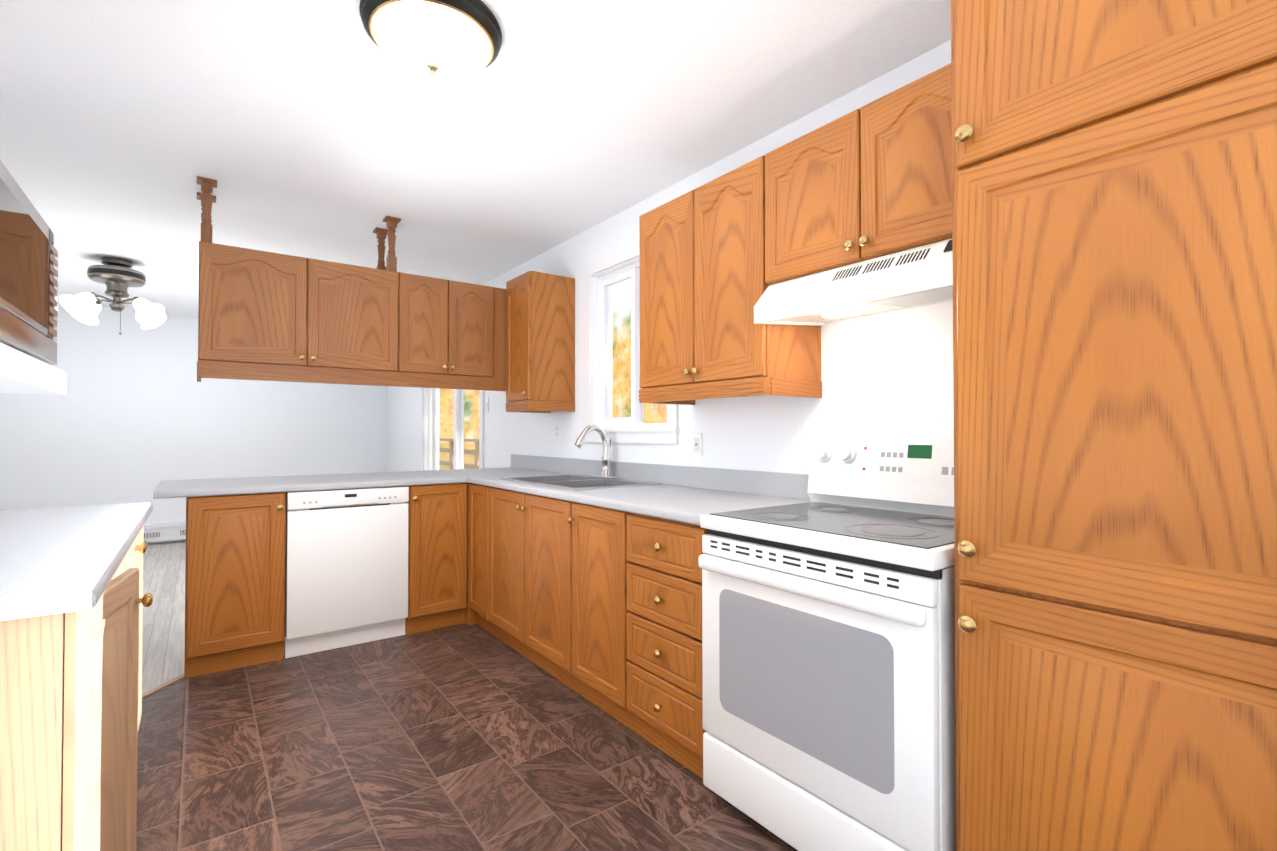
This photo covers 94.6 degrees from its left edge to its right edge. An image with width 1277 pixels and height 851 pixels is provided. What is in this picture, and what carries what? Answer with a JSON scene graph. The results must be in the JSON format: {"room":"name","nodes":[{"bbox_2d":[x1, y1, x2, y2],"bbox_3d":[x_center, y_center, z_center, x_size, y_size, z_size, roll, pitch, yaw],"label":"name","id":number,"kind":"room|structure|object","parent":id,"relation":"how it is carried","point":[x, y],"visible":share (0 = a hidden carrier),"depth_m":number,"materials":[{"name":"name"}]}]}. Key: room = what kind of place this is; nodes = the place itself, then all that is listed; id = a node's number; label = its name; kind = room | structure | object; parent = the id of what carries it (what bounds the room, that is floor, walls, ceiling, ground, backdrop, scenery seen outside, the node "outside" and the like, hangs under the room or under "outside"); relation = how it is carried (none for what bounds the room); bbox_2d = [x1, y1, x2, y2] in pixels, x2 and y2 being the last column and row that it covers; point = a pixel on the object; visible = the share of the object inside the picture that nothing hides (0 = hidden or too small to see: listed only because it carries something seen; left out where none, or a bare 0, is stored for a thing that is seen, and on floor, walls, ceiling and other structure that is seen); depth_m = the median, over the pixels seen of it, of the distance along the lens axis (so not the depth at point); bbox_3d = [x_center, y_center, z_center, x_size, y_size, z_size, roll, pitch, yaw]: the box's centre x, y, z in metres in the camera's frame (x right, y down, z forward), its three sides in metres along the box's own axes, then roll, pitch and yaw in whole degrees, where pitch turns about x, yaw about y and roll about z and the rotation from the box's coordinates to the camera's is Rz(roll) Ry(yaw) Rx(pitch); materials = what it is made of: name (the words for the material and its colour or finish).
{"room":"kitchen","nodes":[
{"label":"kitchen","id":0,"kind":"room"},
{"bbox_2d":[0,303,386,523],"bbox_3d":[-5.621,0.023,6.055,5.690,2.470,0.160,1,-1,-37],"label":"wall","id":1,"kind":"structure","parent":0,"point":[136,413],"depth_m":6.30,"materials":[{"name":"white paint"}]},
{"bbox_2d":[144,521,185,541],"bbox_3d":[-5.518,1.135,5.970,2.870,0.185,0.075,1,-1,-37],"label":"baseboard heater","id":2,"kind":"object","parent":1,"relation":"attached to","point":[156,532],"visible":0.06,"depth_m":6.29,"materials":[{"name":"white metal"}]},
{"bbox_2d":[147,539,185,543],"bbox_3d":[-5.504,1.213,6.017,5.530,0.090,0.012,1,-1,-37],"label":"baseboard","id":3,"kind":"structure","parent":1,"relation":"attached to","point":[169,541],"depth_m":6.32,"materials":[{"name":"white"}]},
{"bbox_2d":[142,541,285,693],"bbox_3d":[-2.577,1.250,2.097,5.850,0.077,10.120,1,-1,-37],"label":"floor","id":4,"kind":"structure","parent":0,"point":[163,650],"depth_m":3.82,"materials":[{"name":"grey wood"}]},
{"bbox_2d":[185,492,285,677],"bbox_3d":[-2.163,0.784,3.154,0.411,0.875,0.650,1,-1,-37],"label":"base cabinet","id":5,"kind":"object","parent":4,"relation":"on","point":[235,586],"visible":1,"depth_m":2.92,"materials":[{"name":"brown wood"}]},
{"bbox_2d":[153,470,464,498],"bbox_3d":[-1.869,0.329,3.451,1.470,0.038,0.735,1,-1,-37],"label":"countertop","id":6,"kind":"structure","parent":5,"relation":"on","point":[269,484],"depth_m":3.23,"materials":[{"name":"laminate"}]},
{"bbox_2d":[285,486,408,657],"bbox_3d":[-1.748,0.788,3.458,0.606,0.870,0.596,1,-1,-37],"label":"dishwasher","id":7,"kind":"object","parent":4,"relation":"on","point":[346,567],"visible":0.98,"depth_m":3.21,"materials":[{"name":"white metal"}]},
{"bbox_2d":[405,483,466,634],"bbox_3d":[-1.363,0.792,3.751,0.349,0.875,0.650,1,-1,-37],"label":"base cabinet","id":8,"kind":"object","parent":4,"relation":"on","point":[437,556],"visible":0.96,"depth_m":3.51,"materials":[{"name":"brown wood"}]},
{"bbox_2d":[136,623,797,850],"bbox_3d":[-0.131,1.198,1.128,2.770,0.003,5.320,1,-1,-37],"label":"tile floor","id":9,"kind":"structure","parent":4,"relation":"on","point":[466,737],"depth_m":2.10,"materials":[{"name":"tile"}]},
{"bbox_2d":[0,533,152,850],"bbox_3d":[-1.441,0.759,1.160,0.694,0.876,0.770,1,-1,-37],"label":"base cabinet","id":10,"kind":"object","parent":9,"relation":"on","point":[70,699],"depth_m":1.03,"materials":[{"name":"brown wood"}]},
{"bbox_2d":[0,502,152,620],"bbox_3d":[-1.679,0.304,1.456,0.662,0.038,1.580,1,-1,-37],"label":"countertop","id":11,"kind":"structure","parent":10,"relation":"on","point":[60,560],"depth_m":1.31,"materials":[{"name":"laminate"}]},
{"bbox_2d":[137,525,143,536],"bbox_3d":[-1.925,0.767,1.760,0.636,0.876,0.770,1,-1,-37],"label":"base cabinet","id":12,"kind":"object","parent":9,"relation":"on","point":[142,530],"depth_m":2.17,"materials":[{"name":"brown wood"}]},
{"bbox_2d":[142,673,184,697],"bbox_3d":[-2.234,1.210,2.435,0.030,0.006,0.901,0,-1,3],"label":"trim","id":13,"kind":"structure","parent":9,"relation":"on","point":[161,686],"depth_m":2.74,"materials":[{"name":"brown wood"}]},
{"bbox_2d":[469,483,495,636],"bbox_3d":[-0.706,0.791,3.687,0.625,0.875,0.300,1,-1,-37],"label":"filler panel","id":14,"kind":"object","parent":9,"relation":"on","point":[478,547],"visible":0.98,"depth_m":3.50,"materials":[{"name":"brown wood"}]},
{"bbox_2d":[488,487,580,694],"bbox_3d":[-0.346,0.784,3.181,0.655,0.875,0.940,1,-1,-37],"label":"base cabinet","id":15,"kind":"object","parent":9,"relation":"on","point":[530,576],"visible":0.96,"depth_m":2.93,"materials":[{"name":"brown wood"}]},
{"bbox_2d":[453,454,810,524],"bbox_3d":[-0.384,0.277,3.251,0.642,0.138,2.834,1,-1,-37],"label":"countertop","id":16,"kind":"structure","parent":15,"relation":"on","point":[688,494],"depth_m":2.67,"materials":[{"name":"laminate"}]},
{"bbox_2d":[501,474,661,489],"bbox_3d":[-0.338,0.388,3.212,0.520,0.177,0.830,1,-1,-37],"label":"sink","id":17,"kind":"object","parent":16,"relation":"in","point":[576,482],"visible":0.21,"depth_m":3.24,"materials":[{"name":"silver metal"}]},
{"bbox_2d":[574,424,621,478],"bbox_3d":[-0.254,0.146,3.339,0.244,0.308,0.250,1,-1,-37],"label":"faucet","id":18,"kind":"object","parent":16,"relation":"on","point":[606,458],"visible":1,"depth_m":3.36,"materials":[{"name":"silver metal"}]},
{"bbox_2d":[567,502,635,732],"bbox_3d":[0.060,0.778,2.637,0.655,0.875,0.420,1,-1,-37],"label":"base cabinet","id":19,"kind":"object","parent":9,"relation":"on","point":[599,659],"visible":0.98,"depth_m":2.44,"materials":[{"name":"brown wood"}]},
{"bbox_2d":[627,512,706,778],"bbox_3d":[0.321,0.773,2.288,0.655,0.875,0.450,1,-1,-37],"label":"base cabinet","id":20,"kind":"object","parent":9,"relation":"on","point":[664,637],"visible":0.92,"depth_m":2.09,"materials":[{"name":"brown wood"}]},
{"bbox_2d":[698,423,956,850],"bbox_3d":[0.676,0.597,1.791,0.681,1.215,0.760,1,-1,-37],"label":"stove","id":21,"kind":"object","parent":9,"relation":"on","point":[828,675],"visible":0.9,"depth_m":1.57,"materials":[{"name":"white metal"}]},
{"bbox_2d":[951,0,1276,850],"bbox_3d":[1.112,0.102,1.234,0.660,2.190,0.620,1,-1,-37],"label":"pantry cabinet","id":22,"kind":"object","parent":9,"relation":"on","point":[1115,380],"visible":1,"depth_m":1.07,"materials":[{"name":"brown wood"}]},
{"bbox_2d":[465,483,476,624],"bbox_3d":[-0.981,0.795,4.056,0.624,0.875,0.619,1,-1,-37],"label":"filler panel","id":23,"kind":"object","parent":4,"relation":"on","point":[470,616],"visible":0.14,"depth_m":3.63,"materials":[{"name":"brown wood"}]},
{"bbox_2d":[0,0,950,316],"bbox_3d":[-2.577,-1.321,2.129,5.850,0.120,10.120,1,-1,-37],"label":"ceiling","id":24,"kind":"structure","parent":0,"point":[326,130],"depth_m":2.40,"materials":[{"name":"white paint"}]},
{"bbox_2d":[59,257,166,334],"bbox_3d":[-3.888,-0.952,4.390,0.570,0.560,0.570,1,-1,-37],"label":"ceiling fan","id":25,"kind":"object","parent":24,"relation":"hanging from","point":[118,277],"visible":1,"depth_m":4.34,"materials":[{"name":"white glass"}]},
{"bbox_2d":[197,176,400,271],"bbox_3d":[-1.918,-1.083,3.373,0.981,0.322,0.334,1,-1,-37],"label":"post","id":26,"kind":"object","parent":24,"relation":"hanging from","point":[206,197],"visible":0.96,"depth_m":3.50,"materials":[{"name":"brown wood"}]},
{"bbox_2d":[197,241,400,376],"bbox_3d":[-1.912,-0.620,3.359,0.957,0.600,0.340,1,-1,-37],"label":"upper cabinet","id":27,"kind":"object","parent":26,"relation":"hanging from","point":[266,316],"depth_m":3.19,"materials":[{"name":"brown wood"}]},
{"bbox_2d":[385,273,496,384],"bbox_3d":[-1.290,-0.615,3.823,0.596,0.600,0.340,1,-1,-37],"label":"upper cabinet","id":28,"kind":"object","parent":26,"relation":"hanging from","point":[449,327],"depth_m":3.68,"materials":[{"name":"brown wood"}]},
{"bbox_2d":[481,288,505,384],"bbox_3d":[-0.887,-0.611,4.125,0.411,0.600,0.340,1,-1,-37],"label":"upper cabinet","id":29,"kind":"object","parent":26,"relation":"hanging from","point":[501,293],"depth_m":3.92,"materials":[{"name":"brown wood"}]},
{"bbox_2d":[359,0,501,81],"bbox_3d":[-0.647,-1.183,1.858,0.424,0.161,0.424,1,-1,-37],"label":"kitchen ceiling light","id":30,"kind":"object","parent":24,"relation":"attached to","point":[446,40],"visible":1,"depth_m":1.77,"materials":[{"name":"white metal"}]},
{"bbox_2d":[386,40,953,474],"bbox_3d":[-0.345,-0.004,3.879,0.160,2.470,9.960,1,-1,-37],"label":"wall","id":31,"kind":"structure","parent":0,"point":[895,366],"depth_m":2.56,"materials":[{"name":"white paint"}]},
{"bbox_2d":[423,388,478,470],"bbox_3d":[-1.801,0.231,5.809,0.139,2.046,1.634,1,-1,-37],"label":"sliding door","id":32,"kind":"structure","parent":31,"relation":"in","point":[431,446],"depth_m":6.40,"materials":[{"name":"white glass"}]},
{"bbox_2d":[420,388,483,470],"bbox_3d":[-1.864,0.194,5.763,0.015,2.120,1.780,1,-1,-37],"label":"door frame","id":33,"kind":"structure","parent":31,"relation":"attached to","point":[481,428],"depth_m":5.09,"materials":[{"name":"white wood"}]},
{"bbox_2d":[485,398,488,411],"bbox_3d":[-1.288,-0.175,4.999,0.012,0.114,0.070,1,-1,-37],"label":"light switch","id":34,"kind":"object","parent":31,"relation":"attached to","point":[486,404],"visible":1,"depth_m":4.99,"materials":[{"name":"white plastic"}]},
{"bbox_2d":[506,271,574,412],"bbox_3d":[-0.661,-0.524,3.866,0.361,0.870,0.345,1,-1,-37],"label":"upper cabinet","id":35,"kind":"object","parent":31,"relation":"attached to","point":[540,342],"visible":1,"depth_m":3.75,"materials":[{"name":"brown wood"}]},
{"bbox_2d":[555,423,560,439],"bbox_3d":[-0.551,0.042,4.012,0.008,0.114,0.070,1,-1,-37],"label":"outlet","id":36,"kind":"object","parent":31,"relation":"attached to","point":[557,431],"visible":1,"depth_m":4.00,"materials":[{"name":"white plastic"}]},
{"bbox_2d":[580,241,679,443],"bbox_3d":[-0.035,-0.460,3.404,0.138,1.120,0.930,1,-1,-37],"label":"kitchen window","id":37,"kind":"structure","parent":31,"relation":"in","point":[603,281],"depth_m":3.57,"materials":[{"name":"white"}]},
{"bbox_2d":[692,433,701,455],"bbox_3d":[0.286,0.093,2.889,0.010,0.114,0.070,1,-1,-37],"label":"outlet","id":38,"kind":"object","parent":31,"relation":"attached to","point":[696,444],"visible":1,"depth_m":2.88,"materials":[{"name":"white plastic"}]},
{"bbox_2d":[639,155,821,404],"bbox_3d":[0.347,-0.541,2.512,0.366,0.870,0.758,1,-1,-37],"label":"upper cabinet","id":39,"kind":"object","parent":31,"relation":"attached to","point":[703,286],"visible":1,"depth_m":2.32,"materials":[{"name":"brown wood"}]},
{"bbox_2d":[765,63,951,284],"bbox_3d":[0.802,-0.748,1.905,0.366,0.472,0.766,1,-1,-37],"label":"upper cabinet","id":40,"kind":"object","parent":31,"relation":"attached to","point":[870,180],"visible":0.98,"depth_m":1.80,"materials":[{"name":"brown wood"}]},
{"bbox_2d":[754,238,952,325],"bbox_3d":[0.792,-0.436,1.894,0.391,0.148,0.760,1,-1,-37],"label":"range hood","id":41,"kind":"object","parent":40,"relation":"attached to","point":[915,277],"visible":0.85,"depth_m":1.80,"materials":[{"name":"white metal"}]},
{"bbox_3d":[-1.103,-0.053,0.006,0.150,2.470,4.660,1,-1,-37],"label":"wall","id":42,"kind":"structure","parent":0,"visible":0},
{"bbox_2d":[0,342,66,394],"bbox_3d":[-1.424,-0.070,1.018,0.543,0.130,0.665,1,-1,-37],"label":"shelf","id":43,"kind":"object","parent":42,"relation":"attached to","point":[22,373],"visible":1,"depth_m":1.16,"materials":[{"name":"white"}]},
{"bbox_2d":[0,160,58,364],"bbox_3d":[-1.415,-0.296,1.080,0.431,0.320,0.550,1,-1,-37],"label":"microwave","id":44,"kind":"object","parent":43,"relation":"on","point":[29,242],"visible":0.92,"depth_m":1.16,"materials":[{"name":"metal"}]},
{"label":"outside","id":45,"kind":"structure","parent":0,"visible":0},
{"bbox_2d":[439,279,666,469],"bbox_3d":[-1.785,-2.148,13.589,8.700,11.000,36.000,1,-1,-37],"label":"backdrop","id":46,"kind":"structure","parent":45,"point":[445,417],"depth_m":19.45,"materials":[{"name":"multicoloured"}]},
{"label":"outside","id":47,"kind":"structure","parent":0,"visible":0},
{"bbox_2d":[439,438,478,469],"bbox_3d":[-3.105,0.807,8.760,1.250,1.210,10.100,1,-1,-37],"label":"deck","id":48,"kind":"object","parent":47,"point":[466,451],"depth_m":9.05,"materials":[{"name":"beige wood"}]}
]}

